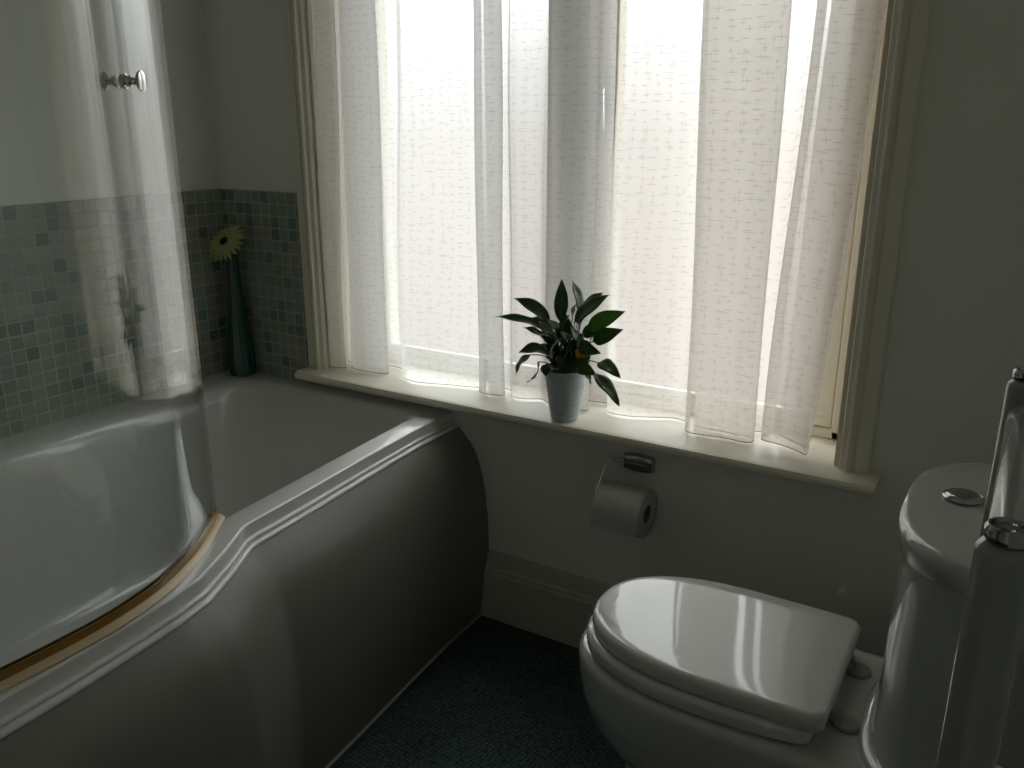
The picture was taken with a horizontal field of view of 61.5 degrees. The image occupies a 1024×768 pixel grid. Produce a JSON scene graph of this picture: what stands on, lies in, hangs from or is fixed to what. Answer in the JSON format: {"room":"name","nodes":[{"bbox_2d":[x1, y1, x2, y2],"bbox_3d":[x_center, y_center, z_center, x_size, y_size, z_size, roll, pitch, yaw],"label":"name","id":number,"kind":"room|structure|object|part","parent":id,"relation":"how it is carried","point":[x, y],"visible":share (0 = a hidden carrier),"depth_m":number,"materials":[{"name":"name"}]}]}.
{"room":"bathroom","nodes":[
{"label":"bathroom","id":0,"kind":"room"},
{"bbox_2d":[0,0,219,205],"bbox_3d":[-1.459,-0.373,1.523,0.120,2.350,2.760,10,20,30],"label":"wall","id":1,"kind":"structure","parent":0,"point":[64,137],"depth_m":2.09,"materials":[{"name":"paint"}]},
{"bbox_2d":[0,188,228,438],"bbox_3d":[-1.285,-0.075,1.786,0.008,0.535,1.780,10,20,30],"label":"wall tiles","id":2,"kind":"object","parent":1,"relation":"attached to","point":[94,311],"depth_m":2.17,"materials":[{"name":"tile"}]},
{"bbox_2d":[329,616,578,767],"bbox_3d":[-0.539,0.982,1.281,2.345,0.100,2.880,10,20,30],"label":"floor","id":3,"kind":"structure","parent":0,"point":[549,642],"depth_m":2.16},
{"bbox_2d":[0,370,488,767],"bbox_3d":[-0.833,0.515,1.679,1.061,0.560,1.776,10,20,30],"label":"bathtub","id":4,"kind":"object","parent":3,"relation":"on","point":[339,566],"visible":0.92,"depth_m":1.90,"materials":[{"name":"white ceramic"}]},
{"bbox_2d":[0,0,224,691],"bbox_3d":[-0.716,-0.284,0.919,0.146,1.416,1.054,8,19,25],"label":"screen","id":5,"kind":"object","parent":4,"relation":"on","point":[12,673],"visible":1,"depth_m":1.32,"materials":[{"name":"clear glass"}]},
{"bbox_3d":[-0.539,-0.420,1.193,0.058,0.028,0.028,2,17,5],"label":"knob","id":6,"kind":"part","parent":5,"relation":"part of","materials":[{"name":"silver metal"}]},
{"bbox_3d":[-0.719,-0.285,0.919,0.125,1.403,1.041,8,19,24],"label":"glass panel","id":7,"kind":"part","parent":5,"relation":"part of","materials":[{"name":"clear glass"}]},
{"bbox_2d":[227,255,256,376],"bbox_3d":[-0.785,-0.195,2.463,0.074,0.346,0.074,10,20,30],"label":"bottle vase","id":8,"kind":"object","parent":4,"relation":"on","point":[241,355],"visible":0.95,"depth_m":2.45,"materials":[{"name":"green glass"}]},
{"bbox_2d":[207,224,246,262],"bbox_3d":[-0.788,-0.238,2.417,0.126,0.414,0.083,10,20,30],"label":"gerbera","id":9,"kind":"object","parent":8,"relation":"in","point":[225,240],"visible":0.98,"depth_m":2.36,"materials":[{"name":"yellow plant"}]},
{"bbox_2d":[220,237,227,244],"bbox_3d":[-0.791,-0.392,2.362,0.027,0.023,0.022,10,20,30],"label":"flower center","id":10,"kind":"object","parent":9,"relation":"on","point":[223,240],"depth_m":2.35,"materials":[{"name":"black plant"}]},
{"bbox_2d":[335,622,622,767],"bbox_3d":[-0.274,0.881,1.425,0.586,0.009,1.682,10,20,30],"label":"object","id":11,"kind":"structure","parent":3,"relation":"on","point":[498,698],"depth_m":1.89,"materials":[{"name":"carpet"}]},
{"bbox_2d":[579,462,1023,767],"bbox_3d":[0.433,0.491,1.389,0.690,0.776,0.390,10,20,30],"label":"toilet","id":12,"kind":"object","parent":3,"relation":"on","point":[676,672],"visible":0.94,"depth_m":1.29,"materials":[{"name":"white ceramic"}]},
{"bbox_3d":[0.326,0.444,1.446,0.408,0.029,0.320,10,20,30],"label":"seat","id":13,"kind":"part","parent":12,"relation":"part of","materials":[{"name":"white plastic"}]},
{"bbox_3d":[0.337,0.416,1.432,0.416,0.031,0.306,10,20,30],"label":"lid","id":14,"kind":"part","parent":12,"relation":"part of","materials":[{"name":"white plastic"}]},
{"bbox_3d":[0.640,0.186,1.163,0.205,0.043,0.390,10,20,30],"label":"cistern lid","id":15,"kind":"part","parent":12,"relation":"part of","materials":[{"name":"white ceramic"}]},
{"bbox_2d":[202,0,1023,656],"bbox_3d":[0.139,-0.516,1.988,2.105,2.350,0.268,10,20,30],"label":"wall","id":16,"kind":"structure","parent":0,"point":[955,343],"depth_m":1.78,"materials":[{"name":"paint"}]},
{"bbox_2d":[481,549,613,647],"bbox_3d":[0.440,0.616,1.978,1.235,0.192,0.020,10,20,30],"label":"baseboard","id":17,"kind":"structure","parent":16,"relation":"attached to","point":[555,604],"depth_m":2.19,"materials":[{"name":"paint"}]},
{"bbox_2d":[283,0,932,496],"bbox_3d":[0.117,-0.652,1.895,1.502,1.507,0.285,10,20,30],"label":"window","id":18,"kind":"structure","parent":16,"relation":"attached to","point":[839,456],"depth_m":1.76,"materials":[{"name":"white wood"}]},
{"bbox_3d":[-0.541,-0.753,2.178,0.058,1.481,0.026,10,20,30],"label":"architrave","id":19,"kind":"part","parent":18,"relation":"part of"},
{"bbox_2d":[311,0,616,410],"bbox_3d":[-0.153,-0.670,2.037,0.850,1.399,0.096,10,20,29],"label":"curtain","id":20,"kind":"object","parent":18,"relation":"hanging from","point":[467,145],"visible":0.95,"depth_m":2.06,"materials":[{"name":"white fabric"}]},
{"bbox_2d":[496,279,625,421],"bbox_3d":[0.105,-0.073,1.943,0.347,0.320,0.126,10,20,30],"label":"potted plant","id":21,"kind":"object","parent":18,"relation":"on","point":[568,369],"visible":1,"depth_m":1.92,"materials":[{"name":"green plant"}]},
{"bbox_3d":[0.122,0.021,1.974,0.102,0.122,0.102,10,20,30],"label":"pot","id":22,"kind":"part","parent":21,"relation":"part of","materials":[{"name":"white ceramic"}]},
{"bbox_3d":[0.113,0.058,2.107,1.502,0.026,0.270,10,20,30],"label":"sill","id":23,"kind":"part","parent":18,"relation":"part of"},
{"bbox_2d":[607,0,888,454],"bbox_3d":[0.445,-0.565,1.694,0.538,1.399,0.106,10,20,30],"label":"curtain","id":24,"kind":"object","parent":18,"relation":"hanging from","point":[741,126],"visible":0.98,"depth_m":1.74,"materials":[{"name":"white fabric"}]},
{"bbox_3d":[0.154,-0.651,1.980,1.342,1.403,0.108,10,20,30],"label":"frame","id":25,"kind":"part","parent":18,"relation":"part of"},
{"bbox_3d":[0.671,-0.536,1.474,0.058,1.481,0.026,10,20,30],"label":"architrave","id":26,"kind":"part","parent":18,"relation":"part of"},
{"bbox_2d":[594,452,655,509],"bbox_3d":[0.260,0.210,1.928,0.131,0.095,0.086,10,20,30],"label":"toilet roll holder","id":27,"kind":"object","parent":16,"relation":"attached to","point":[639,462],"visible":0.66,"depth_m":1.94,"materials":[{"name":"silver metal"}]},
{"bbox_2d":[591,480,656,537],"bbox_3d":[0.249,0.277,1.909,0.110,0.109,0.110,10,20,30],"label":"toilet roll","id":28,"kind":"object","parent":27,"relation":"hanging from","point":[618,507],"visible":1,"depth_m":1.87,"materials":[{"name":"paper"}]},
{"bbox_3d":[0.287,0.179,1.940,0.073,0.042,0.022,10,20,30],"label":"plate","id":29,"kind":"part","parent":27,"relation":"part of","materials":[{"name":"silver metal"}]},
{"bbox_2d":[837,587,846,614],"bbox_3d":[0.679,0.465,1.778,0.019,0.098,0.023,10,20,30],"label":"wall fixing","id":30,"kind":"structure","parent":16,"relation":"attached to","point":[841,593],"depth_m":1.76,"materials":[{"name":"white plastic"}]},
{"bbox_3d":[0.442,-0.034,0.418,0.120,2.350,2.760,10,20,30],"label":"wall","id":31,"kind":"structure","parent":0,"visible":0},
{"bbox_2d":[936,366,1023,767],"bbox_3d":[0.420,0.418,0.749,0.109,0.791,0.412,10,20,30],"label":"towel radiator","id":32,"kind":"object","parent":31,"relation":"attached to","point":[992,621],"visible":1,"depth_m":0.52,"materials":[{"name":"white metal"}]}
]}

